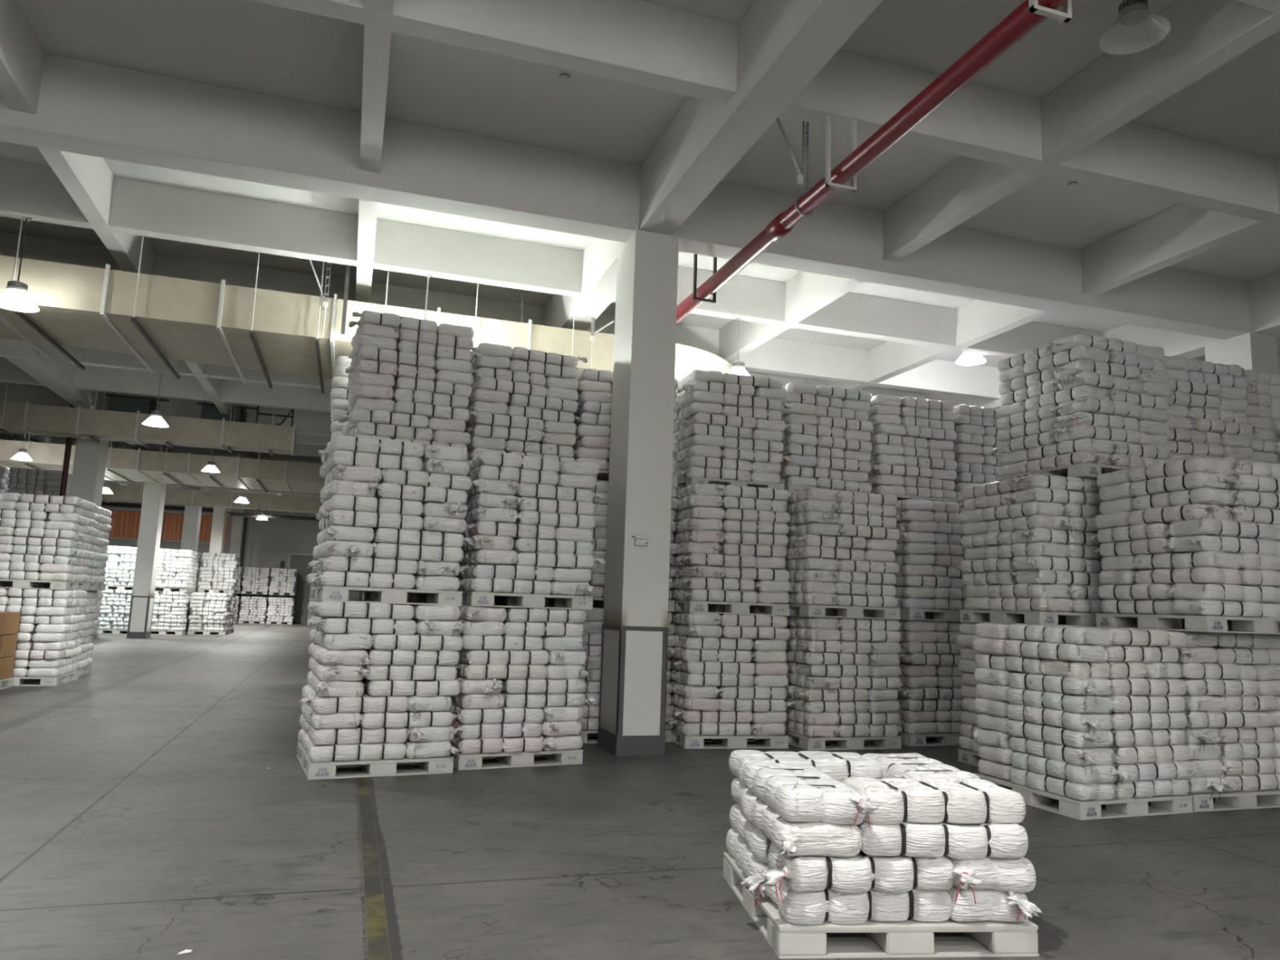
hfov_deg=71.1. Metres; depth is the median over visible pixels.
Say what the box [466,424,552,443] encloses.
bale
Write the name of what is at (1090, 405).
bale
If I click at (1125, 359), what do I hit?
bale
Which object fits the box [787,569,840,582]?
bale
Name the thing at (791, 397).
bale
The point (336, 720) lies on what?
bale
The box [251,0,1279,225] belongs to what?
ceiling beam
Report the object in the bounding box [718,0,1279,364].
ceiling beam
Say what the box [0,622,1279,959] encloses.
floor
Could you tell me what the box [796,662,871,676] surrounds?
bale
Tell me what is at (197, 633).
pallet
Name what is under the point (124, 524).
curtain
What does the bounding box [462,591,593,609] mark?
pallet
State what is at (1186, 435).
bale
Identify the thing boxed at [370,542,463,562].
bale
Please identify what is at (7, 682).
pallet
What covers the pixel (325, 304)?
strut
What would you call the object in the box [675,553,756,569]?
bale
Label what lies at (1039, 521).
bale
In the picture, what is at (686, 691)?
bale
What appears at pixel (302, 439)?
ceiling beam
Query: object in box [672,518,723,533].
bale
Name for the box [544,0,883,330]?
ceiling beam
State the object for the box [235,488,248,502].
lamp
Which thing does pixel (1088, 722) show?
bale
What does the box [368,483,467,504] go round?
bale
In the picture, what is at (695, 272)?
bracket
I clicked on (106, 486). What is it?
lamp
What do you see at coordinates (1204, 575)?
bale
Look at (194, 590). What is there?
pallet
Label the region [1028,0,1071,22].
bracket
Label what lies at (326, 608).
bale
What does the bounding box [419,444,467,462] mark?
bale
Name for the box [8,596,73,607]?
bale
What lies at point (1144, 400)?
bale
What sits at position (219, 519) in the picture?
column
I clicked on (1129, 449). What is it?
bale
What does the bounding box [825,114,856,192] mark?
bracket
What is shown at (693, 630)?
bale
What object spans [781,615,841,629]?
bale
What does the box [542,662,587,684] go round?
bale
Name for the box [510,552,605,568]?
bale
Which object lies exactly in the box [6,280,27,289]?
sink
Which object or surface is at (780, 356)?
ceiling beam
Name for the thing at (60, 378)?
ceiling beam
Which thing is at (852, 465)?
bale
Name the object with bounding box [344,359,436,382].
bale
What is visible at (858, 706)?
bale
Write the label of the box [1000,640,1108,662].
bale
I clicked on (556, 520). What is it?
bale
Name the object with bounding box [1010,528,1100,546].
bale
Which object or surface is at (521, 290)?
cable
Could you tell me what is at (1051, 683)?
bale
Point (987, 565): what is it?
bale
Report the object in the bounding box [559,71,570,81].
smoke detector
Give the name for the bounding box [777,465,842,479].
bale
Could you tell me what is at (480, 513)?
bale
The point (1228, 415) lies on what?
bale
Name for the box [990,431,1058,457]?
bale
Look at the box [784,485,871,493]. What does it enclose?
pallet
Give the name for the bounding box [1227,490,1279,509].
bale
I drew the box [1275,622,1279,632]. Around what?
pallet
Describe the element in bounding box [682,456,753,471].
bale
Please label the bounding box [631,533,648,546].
wall box
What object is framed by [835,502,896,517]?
bale
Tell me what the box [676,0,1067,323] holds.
pipe
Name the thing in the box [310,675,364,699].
bale
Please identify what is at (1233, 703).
bale
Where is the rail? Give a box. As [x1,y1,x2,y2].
[101,502,230,512]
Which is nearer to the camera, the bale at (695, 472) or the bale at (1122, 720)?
the bale at (1122, 720)
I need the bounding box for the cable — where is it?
[520,289,522,320]
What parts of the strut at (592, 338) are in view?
threaded rod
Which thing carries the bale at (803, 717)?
on the bale at (820, 731)
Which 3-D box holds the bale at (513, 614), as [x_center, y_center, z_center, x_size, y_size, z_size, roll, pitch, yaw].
[-0.941,1.312,8.683,0.794,0.148,0.417,5,-9,-25]
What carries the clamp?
hanging from the ceiling
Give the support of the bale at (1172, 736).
on the bale at (1131, 754)
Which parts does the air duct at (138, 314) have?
hanger rod, hanger rod, hanger rod, hanger rod, hanger rod, hanger rod, hanger rod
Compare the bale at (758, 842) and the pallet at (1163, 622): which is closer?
the bale at (758, 842)
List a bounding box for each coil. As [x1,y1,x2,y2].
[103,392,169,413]
[196,400,258,422]
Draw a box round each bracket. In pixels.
[693,253,716,303]
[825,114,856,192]
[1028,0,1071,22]
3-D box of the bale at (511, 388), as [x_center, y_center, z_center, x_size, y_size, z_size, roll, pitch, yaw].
[-1.437,-1.021,10.218,0.916,0.148,0.417,6,-9,-25]
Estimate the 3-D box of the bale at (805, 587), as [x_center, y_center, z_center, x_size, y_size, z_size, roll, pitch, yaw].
[1.920,1.265,10.489,0.416,0.150,0.904,4,-9,-18]
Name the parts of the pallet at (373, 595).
frame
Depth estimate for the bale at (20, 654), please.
13.57 m
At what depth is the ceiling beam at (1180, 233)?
11.24 m
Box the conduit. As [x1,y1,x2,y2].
[340,265,350,334]
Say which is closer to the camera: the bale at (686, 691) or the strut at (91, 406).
the bale at (686, 691)
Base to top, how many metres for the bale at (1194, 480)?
0.190 m
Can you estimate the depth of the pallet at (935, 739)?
10.55 m
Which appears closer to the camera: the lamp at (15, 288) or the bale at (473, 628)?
the bale at (473, 628)
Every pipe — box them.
[58,404,75,496]
[229,511,320,520]
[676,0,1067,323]
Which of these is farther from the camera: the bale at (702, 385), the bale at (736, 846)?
the bale at (702, 385)
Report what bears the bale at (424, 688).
on the bale at (437, 703)
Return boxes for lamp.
[0,216,39,312]
[11,433,31,461]
[102,480,113,493]
[142,373,168,426]
[200,448,220,472]
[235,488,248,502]
[256,512,267,519]
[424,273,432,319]
[728,317,749,375]
[955,351,986,365]
[1098,0,1171,55]
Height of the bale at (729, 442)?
0.142 m
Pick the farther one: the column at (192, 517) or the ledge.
the ledge
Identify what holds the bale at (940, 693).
on the bale at (927, 704)
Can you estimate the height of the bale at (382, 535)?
0.178 m
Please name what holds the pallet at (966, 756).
on the floor
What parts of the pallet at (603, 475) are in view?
frame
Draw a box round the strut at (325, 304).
[308,259,331,336]
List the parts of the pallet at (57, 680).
frame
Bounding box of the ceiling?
[0,0,1279,394]
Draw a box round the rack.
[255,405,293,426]
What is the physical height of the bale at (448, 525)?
0.160 m
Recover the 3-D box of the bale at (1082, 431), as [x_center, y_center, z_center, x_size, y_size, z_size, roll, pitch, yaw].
[4.582,-0.447,9.045,0.916,0.145,0.418,5,-9,-19]
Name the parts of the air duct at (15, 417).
hanger rod, hanger rod, hanger rod, hanger rod, hanger rod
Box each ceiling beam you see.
[0,0,293,513]
[0,53,1279,348]
[0,159,1205,360]
[0,231,1000,400]
[0,337,233,511]
[0,356,331,412]
[0,382,332,437]
[0,431,327,457]
[0,432,324,464]
[18,434,167,505]
[35,342,332,387]
[103,480,319,496]
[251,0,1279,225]
[295,434,330,445]
[355,0,394,302]
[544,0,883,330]
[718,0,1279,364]
[735,372,924,398]
[804,155,1279,391]
[924,271,1279,408]
[1235,0,1279,14]
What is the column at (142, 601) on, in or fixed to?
on the floor
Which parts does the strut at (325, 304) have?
threaded rod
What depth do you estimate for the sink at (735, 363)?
12.93 m
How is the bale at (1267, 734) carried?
on the bale at (1236, 750)
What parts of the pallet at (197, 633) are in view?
frame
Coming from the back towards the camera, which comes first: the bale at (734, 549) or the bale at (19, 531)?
the bale at (19, 531)
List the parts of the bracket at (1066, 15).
leg, leg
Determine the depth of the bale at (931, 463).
11.73 m
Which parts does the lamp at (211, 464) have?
lamp shade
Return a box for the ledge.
[108,540,229,557]
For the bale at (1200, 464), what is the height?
0.150 m
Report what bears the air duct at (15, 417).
hanging from the ceiling
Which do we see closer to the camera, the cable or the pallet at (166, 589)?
the cable
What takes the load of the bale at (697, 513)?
on the bale at (708, 524)
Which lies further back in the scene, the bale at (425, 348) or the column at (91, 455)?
the column at (91, 455)
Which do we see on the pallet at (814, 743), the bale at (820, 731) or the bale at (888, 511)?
the bale at (820, 731)
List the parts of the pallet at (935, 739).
frame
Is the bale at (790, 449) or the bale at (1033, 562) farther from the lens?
the bale at (790, 449)
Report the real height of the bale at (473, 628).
0.158 m
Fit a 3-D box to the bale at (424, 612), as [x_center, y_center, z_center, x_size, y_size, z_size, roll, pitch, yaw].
[-1.964,1.252,8.317,0.422,0.213,0.919,5,-8,-25]
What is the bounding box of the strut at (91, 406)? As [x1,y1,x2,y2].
[86,390,95,426]
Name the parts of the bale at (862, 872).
tie cord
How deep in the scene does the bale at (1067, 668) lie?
7.18 m
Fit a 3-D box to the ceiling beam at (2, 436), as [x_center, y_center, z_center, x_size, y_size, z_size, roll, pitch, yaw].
[-14.075,-0.887,29.010,38.600,0.759,0.360,5,-8,-18]
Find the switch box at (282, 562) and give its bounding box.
[280,560,284,568]
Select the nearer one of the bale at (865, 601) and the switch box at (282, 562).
the bale at (865, 601)
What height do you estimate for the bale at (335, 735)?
0.182 m
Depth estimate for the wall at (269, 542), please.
46.61 m
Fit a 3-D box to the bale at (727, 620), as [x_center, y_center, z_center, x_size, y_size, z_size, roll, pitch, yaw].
[1.252,1.597,10.180,0.795,0.146,0.412,4,-8,-13]
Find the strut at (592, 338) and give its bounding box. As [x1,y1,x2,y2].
[589,317,613,367]
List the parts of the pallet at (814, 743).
frame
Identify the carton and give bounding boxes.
[0,611,20,634]
[0,612,6,635]
[0,633,17,657]
[0,635,3,657]
[0,655,14,679]
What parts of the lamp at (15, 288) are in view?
lamp shade, hanger rod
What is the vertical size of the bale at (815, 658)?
0.163 m
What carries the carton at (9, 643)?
on the carton at (6, 664)
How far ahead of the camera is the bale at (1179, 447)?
9.48 m
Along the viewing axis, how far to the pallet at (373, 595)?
7.92 m
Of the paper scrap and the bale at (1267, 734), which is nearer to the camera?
the paper scrap
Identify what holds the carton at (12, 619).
on the carton at (9, 643)
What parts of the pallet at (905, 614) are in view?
frame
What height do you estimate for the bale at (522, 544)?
0.147 m
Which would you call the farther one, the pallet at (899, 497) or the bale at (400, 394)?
the pallet at (899, 497)
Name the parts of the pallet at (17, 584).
frame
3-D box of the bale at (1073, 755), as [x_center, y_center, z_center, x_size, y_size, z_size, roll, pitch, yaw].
[3.436,2.227,7.332,0.431,0.192,1.012,5,-8,-19]
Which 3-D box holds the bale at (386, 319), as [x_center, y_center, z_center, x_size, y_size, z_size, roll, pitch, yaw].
[-2.610,-1.649,9.672,1.017,0.196,0.425,6,-8,-22]
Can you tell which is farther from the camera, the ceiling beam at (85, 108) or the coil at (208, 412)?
the coil at (208, 412)
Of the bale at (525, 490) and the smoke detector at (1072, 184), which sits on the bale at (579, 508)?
the bale at (525, 490)
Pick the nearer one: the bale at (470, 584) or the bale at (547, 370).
the bale at (470, 584)
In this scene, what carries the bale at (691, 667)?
on the bale at (684, 677)
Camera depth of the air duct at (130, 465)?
25.99 m
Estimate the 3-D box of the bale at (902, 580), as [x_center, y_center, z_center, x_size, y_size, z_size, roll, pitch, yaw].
[3.465,1.247,10.918,0.917,0.156,0.417,5,-9,-19]
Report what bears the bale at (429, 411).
on the bale at (376, 416)
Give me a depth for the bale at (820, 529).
10.16 m
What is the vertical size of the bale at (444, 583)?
0.156 m
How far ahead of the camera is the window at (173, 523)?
45.32 m
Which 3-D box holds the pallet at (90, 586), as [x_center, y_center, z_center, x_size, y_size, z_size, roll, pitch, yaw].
[-10.030,1.813,15.399,1.202,0.129,1.202,4,-8,-17]
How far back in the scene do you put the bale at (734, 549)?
10.19 m
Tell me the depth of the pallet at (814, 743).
10.04 m
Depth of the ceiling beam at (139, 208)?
11.66 m
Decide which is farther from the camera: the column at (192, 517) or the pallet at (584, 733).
the column at (192, 517)
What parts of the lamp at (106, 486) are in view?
lamp shade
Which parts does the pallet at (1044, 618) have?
frame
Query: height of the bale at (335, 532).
0.143 m
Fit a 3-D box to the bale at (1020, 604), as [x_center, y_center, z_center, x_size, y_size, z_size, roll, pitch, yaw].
[3.850,1.267,8.933,0.419,0.195,0.914,5,-9,-17]
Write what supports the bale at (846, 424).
on the bale at (790, 428)
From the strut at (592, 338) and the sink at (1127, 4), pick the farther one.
the strut at (592, 338)
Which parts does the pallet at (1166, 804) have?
frame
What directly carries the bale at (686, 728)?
on the pallet at (735, 741)
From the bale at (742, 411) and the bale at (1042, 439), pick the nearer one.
the bale at (1042, 439)
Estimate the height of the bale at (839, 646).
0.191 m
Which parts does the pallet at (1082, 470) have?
frame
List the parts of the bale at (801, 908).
tie cord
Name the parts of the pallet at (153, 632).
frame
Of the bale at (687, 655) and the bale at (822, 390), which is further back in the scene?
the bale at (822, 390)
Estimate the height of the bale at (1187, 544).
0.168 m
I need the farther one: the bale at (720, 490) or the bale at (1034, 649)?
the bale at (720, 490)
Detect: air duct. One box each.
[0,219,733,393]
[0,382,296,456]
[0,434,325,493]
[102,481,323,513]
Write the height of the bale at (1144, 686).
0.169 m
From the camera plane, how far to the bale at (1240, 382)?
9.73 m
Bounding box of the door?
[283,552,314,623]
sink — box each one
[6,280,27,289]
[151,410,162,415]
[731,361,745,366]
[1118,0,1147,13]
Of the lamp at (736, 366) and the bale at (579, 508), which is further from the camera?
the lamp at (736, 366)
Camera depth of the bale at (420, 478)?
8.08 m
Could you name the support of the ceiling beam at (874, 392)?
on the column
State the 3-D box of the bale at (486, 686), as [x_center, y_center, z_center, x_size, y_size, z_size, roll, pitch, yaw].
[-1.599,1.932,8.493,0.418,0.160,1.015,6,-9,-24]
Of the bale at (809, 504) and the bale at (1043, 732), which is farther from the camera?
the bale at (809, 504)
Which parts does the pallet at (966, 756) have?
frame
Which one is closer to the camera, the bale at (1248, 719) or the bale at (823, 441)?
the bale at (1248, 719)
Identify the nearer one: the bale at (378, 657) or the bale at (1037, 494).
the bale at (378, 657)
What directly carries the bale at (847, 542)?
on the bale at (803, 552)
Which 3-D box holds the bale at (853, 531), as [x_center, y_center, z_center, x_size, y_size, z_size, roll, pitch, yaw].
[2.636,0.623,10.506,0.992,0.146,0.410,5,-9,-20]
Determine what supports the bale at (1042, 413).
on the bale at (1044, 425)
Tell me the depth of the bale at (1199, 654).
7.50 m
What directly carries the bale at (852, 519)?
on the bale at (853, 531)
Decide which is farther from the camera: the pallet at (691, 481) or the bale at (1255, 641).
the pallet at (691, 481)
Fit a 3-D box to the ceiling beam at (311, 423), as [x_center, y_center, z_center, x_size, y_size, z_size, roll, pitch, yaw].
[-11.759,-1.805,21.936,38.600,0.759,0.360,5,-8,-18]
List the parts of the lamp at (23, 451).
lamp shade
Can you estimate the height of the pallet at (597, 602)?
0.129 m
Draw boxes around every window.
[101,506,164,542]
[160,510,230,544]
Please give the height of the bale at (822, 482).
0.189 m
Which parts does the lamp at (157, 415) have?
lamp shade, hanger rod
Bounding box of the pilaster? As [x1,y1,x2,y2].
[229,508,244,595]
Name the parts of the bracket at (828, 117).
leg, leg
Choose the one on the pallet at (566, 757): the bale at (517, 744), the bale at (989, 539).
the bale at (517, 744)
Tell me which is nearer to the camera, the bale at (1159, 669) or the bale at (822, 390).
the bale at (1159, 669)
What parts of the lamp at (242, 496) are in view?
lamp shade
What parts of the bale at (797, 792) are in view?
tie cord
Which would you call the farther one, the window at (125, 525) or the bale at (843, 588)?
the window at (125, 525)
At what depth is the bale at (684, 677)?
9.84 m
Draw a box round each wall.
[101,500,359,622]
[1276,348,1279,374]
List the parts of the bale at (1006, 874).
tie cord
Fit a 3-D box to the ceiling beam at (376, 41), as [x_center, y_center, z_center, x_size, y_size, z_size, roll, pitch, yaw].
[-6.319,-1.958,20.079,0.200,0.606,59.300,5,-8,-18]
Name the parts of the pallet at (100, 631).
frame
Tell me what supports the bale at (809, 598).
on the pallet at (815, 611)
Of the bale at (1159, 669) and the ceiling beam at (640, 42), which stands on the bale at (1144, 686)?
the bale at (1159, 669)
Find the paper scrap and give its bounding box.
[177,949,192,954]
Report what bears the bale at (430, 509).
on the bale at (448, 525)
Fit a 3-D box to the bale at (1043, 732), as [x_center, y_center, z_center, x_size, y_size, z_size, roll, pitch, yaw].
[3.422,2.071,7.354,0.416,0.143,1.003,5,-9,-21]
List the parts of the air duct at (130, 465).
hanger rod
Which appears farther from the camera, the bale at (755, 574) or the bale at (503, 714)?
the bale at (755, 574)
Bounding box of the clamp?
[776,116,814,216]
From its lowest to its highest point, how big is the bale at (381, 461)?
0.144 m
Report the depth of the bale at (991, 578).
9.20 m
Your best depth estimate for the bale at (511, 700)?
8.43 m
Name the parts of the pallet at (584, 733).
frame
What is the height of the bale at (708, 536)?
0.148 m
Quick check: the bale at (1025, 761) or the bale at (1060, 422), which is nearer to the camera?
the bale at (1025, 761)
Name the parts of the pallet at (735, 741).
frame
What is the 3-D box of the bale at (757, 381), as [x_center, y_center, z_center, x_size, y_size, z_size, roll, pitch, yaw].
[1.303,-1.199,11.121,0.902,0.162,0.412,5,-8,-15]
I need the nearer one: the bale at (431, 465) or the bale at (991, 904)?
the bale at (991, 904)
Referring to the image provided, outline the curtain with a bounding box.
[108,510,164,538]
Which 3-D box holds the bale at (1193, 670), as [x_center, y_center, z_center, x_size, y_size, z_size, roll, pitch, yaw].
[4.821,1.640,7.715,0.912,0.152,0.420,4,-8,-17]
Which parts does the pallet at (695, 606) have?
frame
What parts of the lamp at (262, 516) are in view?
lamp shade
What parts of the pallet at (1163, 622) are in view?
frame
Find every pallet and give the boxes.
[0,578,87,590]
[0,677,13,689]
[12,671,79,685]
[75,665,92,676]
[86,582,106,591]
[89,633,98,638]
[97,629,127,634]
[105,585,133,590]
[151,630,187,635]
[155,586,192,592]
[161,588,197,592]
[187,630,229,635]
[197,588,237,593]
[200,629,233,633]
[238,620,266,623]
[240,591,269,594]
[266,621,293,624]
[268,591,295,595]
[296,741,453,779]
[310,586,462,605]
[348,591,413,602]
[359,591,413,601]
[449,748,582,769]
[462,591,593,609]
[578,728,671,742]
[591,597,675,611]
[594,470,677,488]
[670,728,788,748]
[674,600,789,615]
[675,476,784,490]
[723,852,1039,958]
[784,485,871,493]
[784,729,902,750]
[788,604,900,619]
[880,493,958,502]
[897,731,961,746]
[899,608,991,622]
[958,748,981,766]
[959,609,1138,627]
[972,773,1193,819]
[995,462,1133,481]
[1065,615,1182,628]
[1095,613,1279,634]
[1186,789,1279,811]
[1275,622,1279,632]
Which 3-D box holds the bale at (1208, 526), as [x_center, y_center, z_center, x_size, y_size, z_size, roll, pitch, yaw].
[4.990,0.428,7.609,0.911,0.147,0.407,4,-8,-17]
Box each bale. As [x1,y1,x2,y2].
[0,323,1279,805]
[7,587,72,598]
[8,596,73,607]
[9,553,77,565]
[12,536,82,549]
[12,545,82,555]
[13,527,85,539]
[14,502,79,514]
[14,648,65,659]
[19,493,83,506]
[297,693,408,714]
[302,705,360,728]
[305,570,416,589]
[306,600,416,622]
[306,616,417,635]
[306,741,406,762]
[307,555,417,576]
[308,724,413,745]
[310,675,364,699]
[311,644,372,674]
[311,660,369,680]
[315,509,422,531]
[315,630,373,649]
[317,448,422,471]
[319,540,373,559]
[320,480,378,503]
[320,524,374,542]
[325,463,382,484]
[328,435,424,457]
[328,494,423,515]
[337,408,432,430]
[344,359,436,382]
[346,421,436,442]
[347,310,438,333]
[347,346,437,372]
[348,710,453,731]
[349,383,393,408]
[360,633,463,650]
[362,664,457,680]
[364,647,459,665]
[364,679,460,697]
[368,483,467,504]
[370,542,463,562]
[371,527,472,552]
[377,468,481,492]
[388,388,468,408]
[390,400,479,422]
[392,327,475,351]
[393,377,473,397]
[395,340,482,366]
[402,737,459,759]
[404,604,461,620]
[404,695,452,715]
[404,725,453,742]
[410,574,459,591]
[411,560,460,576]
[411,618,463,636]
[418,502,468,518]
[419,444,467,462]
[420,458,469,475]
[420,515,466,533]
[448,692,504,709]
[449,720,545,739]
[451,662,547,679]
[451,705,553,724]
[451,734,555,754]
[454,675,502,697]
[456,618,504,635]
[457,548,517,564]
[457,577,554,594]
[457,605,506,622]
[457,648,550,665]
[458,633,543,650]
[459,564,565,582]
[460,534,514,551]
[462,506,517,524]
[463,493,525,511]
[464,478,519,498]
[465,411,544,431]
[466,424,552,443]
[466,520,555,539]
[470,367,546,386]
[470,451,560,472]
[471,377,546,397]
[471,465,559,485]
[498,678,586,693]
[500,691,596,707]
[502,440,577,457]
[502,607,586,622]
[502,621,583,636]
[505,405,580,423]
[506,393,577,414]
[507,360,577,378]
[509,346,587,371]
[510,510,595,528]
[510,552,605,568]
[511,497,595,515]
[511,537,593,555]
[512,483,604,508]
[538,706,583,720]
[539,720,582,736]
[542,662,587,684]
[543,649,586,665]
[547,581,595,600]
[666,720,762,735]
[667,646,755,666]
[669,680,718,697]
[669,692,719,711]
[670,671,754,686]
[671,542,721,555]
[671,612,722,625]
[672,493,724,511]
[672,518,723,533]
[672,565,724,580]
[672,659,755,675]
[673,506,724,521]
[673,529,724,543]
[673,623,722,637]
[673,707,752,724]
[675,483,726,500]
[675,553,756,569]
[676,380,754,396]
[678,413,756,428]
[678,635,753,650]
[679,466,751,481]
[680,577,761,594]
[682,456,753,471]
[683,422,758,439]
[683,589,757,603]
[711,696,786,713]
[713,685,795,701]
[717,496,786,511]
[717,532,788,546]
[718,624,790,639]
[719,448,791,466]
[719,543,786,557]
[719,613,787,627]
[720,373,783,390]
[720,393,791,410]
[720,405,781,420]
[720,436,783,452]
[720,484,792,501]
[720,508,790,523]
[720,520,796,536]
[722,566,790,581]
[725,827,770,906]
[728,749,882,784]
[728,803,772,863]
[740,868,951,924]
[741,791,862,857]
[742,761,879,826]
[760,842,954,903]
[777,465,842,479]
[778,444,844,458]
[780,557,839,570]
[781,391,844,408]
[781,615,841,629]
[782,422,844,438]
[782,718,840,737]
[783,672,839,693]
[785,499,844,515]
[785,511,839,525]
[785,581,836,593]
[785,592,839,605]
[785,626,840,640]
[785,706,839,724]
[786,488,844,504]
[786,523,847,537]
[786,698,869,712]
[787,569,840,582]
[791,545,864,560]
[792,533,866,549]
[793,687,869,701]
[794,650,877,666]
[795,639,879,657]
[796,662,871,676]
[811,457,879,476]
[813,385,871,401]
[813,435,872,452]
[815,416,873,431]
[815,477,871,492]
[829,617,900,631]
[831,594,897,608]
[833,570,896,585]
[833,675,901,688]
[834,560,898,573]
[834,582,896,596]
[834,722,902,741]
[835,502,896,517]
[835,513,896,528]
[835,628,900,642]
[836,524,908,540]
[836,711,900,724]
[837,491,897,506]
[841,776,1026,824]
[856,820,1028,859]
[863,752,980,780]
[866,463,932,477]
[893,575,964,589]
[894,697,963,711]
[895,686,965,700]
[896,653,963,668]
[902,456,962,470]
[944,855,1035,903]
[947,884,1042,922]
[954,558,1023,574]
[960,492,1014,510]
[960,531,1013,547]
[961,478,1019,498]
[962,571,1017,585]
[973,728,1011,748]
[974,653,1044,675]
[982,501,1071,520]
[984,542,1068,558]
[986,514,1076,532]
[986,583,1077,598]
[987,597,1073,612]
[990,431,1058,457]
[991,404,1061,430]
[996,417,1054,441]
[997,344,1055,371]
[998,368,1055,395]
[1000,379,1060,405]
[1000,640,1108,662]
[1002,487,1101,505]
[1004,688,1113,713]
[1004,735,1115,773]
[1006,703,1113,733]
[1006,719,1113,747]
[1008,569,1103,586]
[1008,623,1113,646]
[1008,672,1113,705]
[1008,767,1117,800]
[1010,474,1098,492]
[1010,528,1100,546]
[1010,751,1130,786]
[1011,555,1102,573]
[1021,450,1119,473]
[1023,346,1118,374]
[1025,384,1119,410]
[1025,437,1121,460]
[1040,658,1147,678]
[1047,333,1137,354]
[1047,359,1152,379]
[1048,371,1142,393]
[1048,395,1142,417]
[1048,424,1141,444]
[1051,411,1138,431]
[1085,626,1186,648]
[1088,523,1173,546]
[1093,537,1183,559]
[1097,583,1177,599]
[1100,599,1191,615]
[1102,677,1189,696]
[1102,694,1186,712]
[1105,644,1190,662]
[1106,350,1166,372]
[1106,744,1190,764]
[1107,711,1192,729]
[1109,440,1173,459]
[1109,728,1186,746]
[1110,390,1168,409]
[1110,760,1202,782]
[1113,778,1192,799]
[1127,503,1244,524]
[1128,456,1246,482]
[1129,471,1243,496]
[1133,487,1248,511]
[1133,551,1244,569]
[1134,567,1243,584]
[1144,662,1183,678]
[1164,391,1221,408]
[1164,427,1222,444]
[1164,440,1223,456]
[1165,378,1231,395]
[1167,582,1279,602]
[1168,517,1275,539]
[1168,534,1276,555]
[1170,599,1279,618]
[1172,677,1261,696]
[1176,646,1217,663]
[1179,662,1257,679]
[1180,694,1226,711]
[1180,727,1221,751]
[1181,359,1253,377]
[1181,710,1261,728]
[1182,742,1221,759]
[1185,407,1248,423]
[1185,776,1239,799]
[1187,371,1257,390]
[1189,417,1262,435]
[1208,631,1279,648]
[1208,694,1279,711]
[1212,646,1279,667]
[1215,741,1279,759]
[1216,725,1279,742]
[1217,757,1279,775]
[1217,773,1279,791]
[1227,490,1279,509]
[1228,474,1279,493]
[1230,506,1279,524]
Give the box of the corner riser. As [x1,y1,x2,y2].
[236,517,247,620]
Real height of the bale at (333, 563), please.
0.200 m
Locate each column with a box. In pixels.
[69,437,108,506]
[126,481,166,638]
[180,486,204,551]
[208,506,226,592]
[597,229,679,756]
[1204,332,1279,374]
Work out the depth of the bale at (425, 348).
9.64 m
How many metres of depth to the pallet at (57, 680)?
13.61 m
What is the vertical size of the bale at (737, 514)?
0.146 m
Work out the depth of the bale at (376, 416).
9.36 m
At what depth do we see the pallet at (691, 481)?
10.76 m
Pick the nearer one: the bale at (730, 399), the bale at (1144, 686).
the bale at (1144, 686)
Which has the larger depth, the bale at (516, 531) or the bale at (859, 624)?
the bale at (859, 624)
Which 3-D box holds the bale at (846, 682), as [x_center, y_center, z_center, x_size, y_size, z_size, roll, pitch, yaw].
[2.585,2.331,10.330,0.800,0.152,0.423,4,-9,-18]
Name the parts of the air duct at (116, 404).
rail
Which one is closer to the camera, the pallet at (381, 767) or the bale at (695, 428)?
the pallet at (381, 767)
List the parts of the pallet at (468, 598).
frame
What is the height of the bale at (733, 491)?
0.142 m
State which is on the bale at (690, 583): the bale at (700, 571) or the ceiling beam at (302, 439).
the bale at (700, 571)
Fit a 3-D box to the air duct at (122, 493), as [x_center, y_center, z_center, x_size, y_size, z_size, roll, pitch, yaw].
[-22.247,-0.097,33.680,24.000,1.575,0.690,5,-8,-18]
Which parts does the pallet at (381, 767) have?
frame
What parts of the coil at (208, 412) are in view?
rail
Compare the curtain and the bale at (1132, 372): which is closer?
the bale at (1132, 372)
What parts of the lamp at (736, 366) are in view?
hanger rod, lamp shade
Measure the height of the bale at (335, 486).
0.158 m
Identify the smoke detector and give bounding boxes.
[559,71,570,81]
[1067,180,1078,187]
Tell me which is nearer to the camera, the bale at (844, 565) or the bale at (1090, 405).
the bale at (1090, 405)
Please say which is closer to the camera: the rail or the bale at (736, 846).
the bale at (736, 846)
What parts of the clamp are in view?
hinge plate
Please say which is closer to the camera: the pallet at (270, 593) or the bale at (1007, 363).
the bale at (1007, 363)
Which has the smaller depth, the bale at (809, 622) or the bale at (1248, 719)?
the bale at (1248, 719)
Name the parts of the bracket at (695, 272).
leg, leg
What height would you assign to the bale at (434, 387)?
0.153 m
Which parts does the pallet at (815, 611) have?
frame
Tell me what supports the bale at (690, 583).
on the bale at (705, 595)
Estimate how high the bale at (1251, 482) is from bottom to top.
0.141 m
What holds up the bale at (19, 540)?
on the bale at (20, 549)
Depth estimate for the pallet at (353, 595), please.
9.07 m

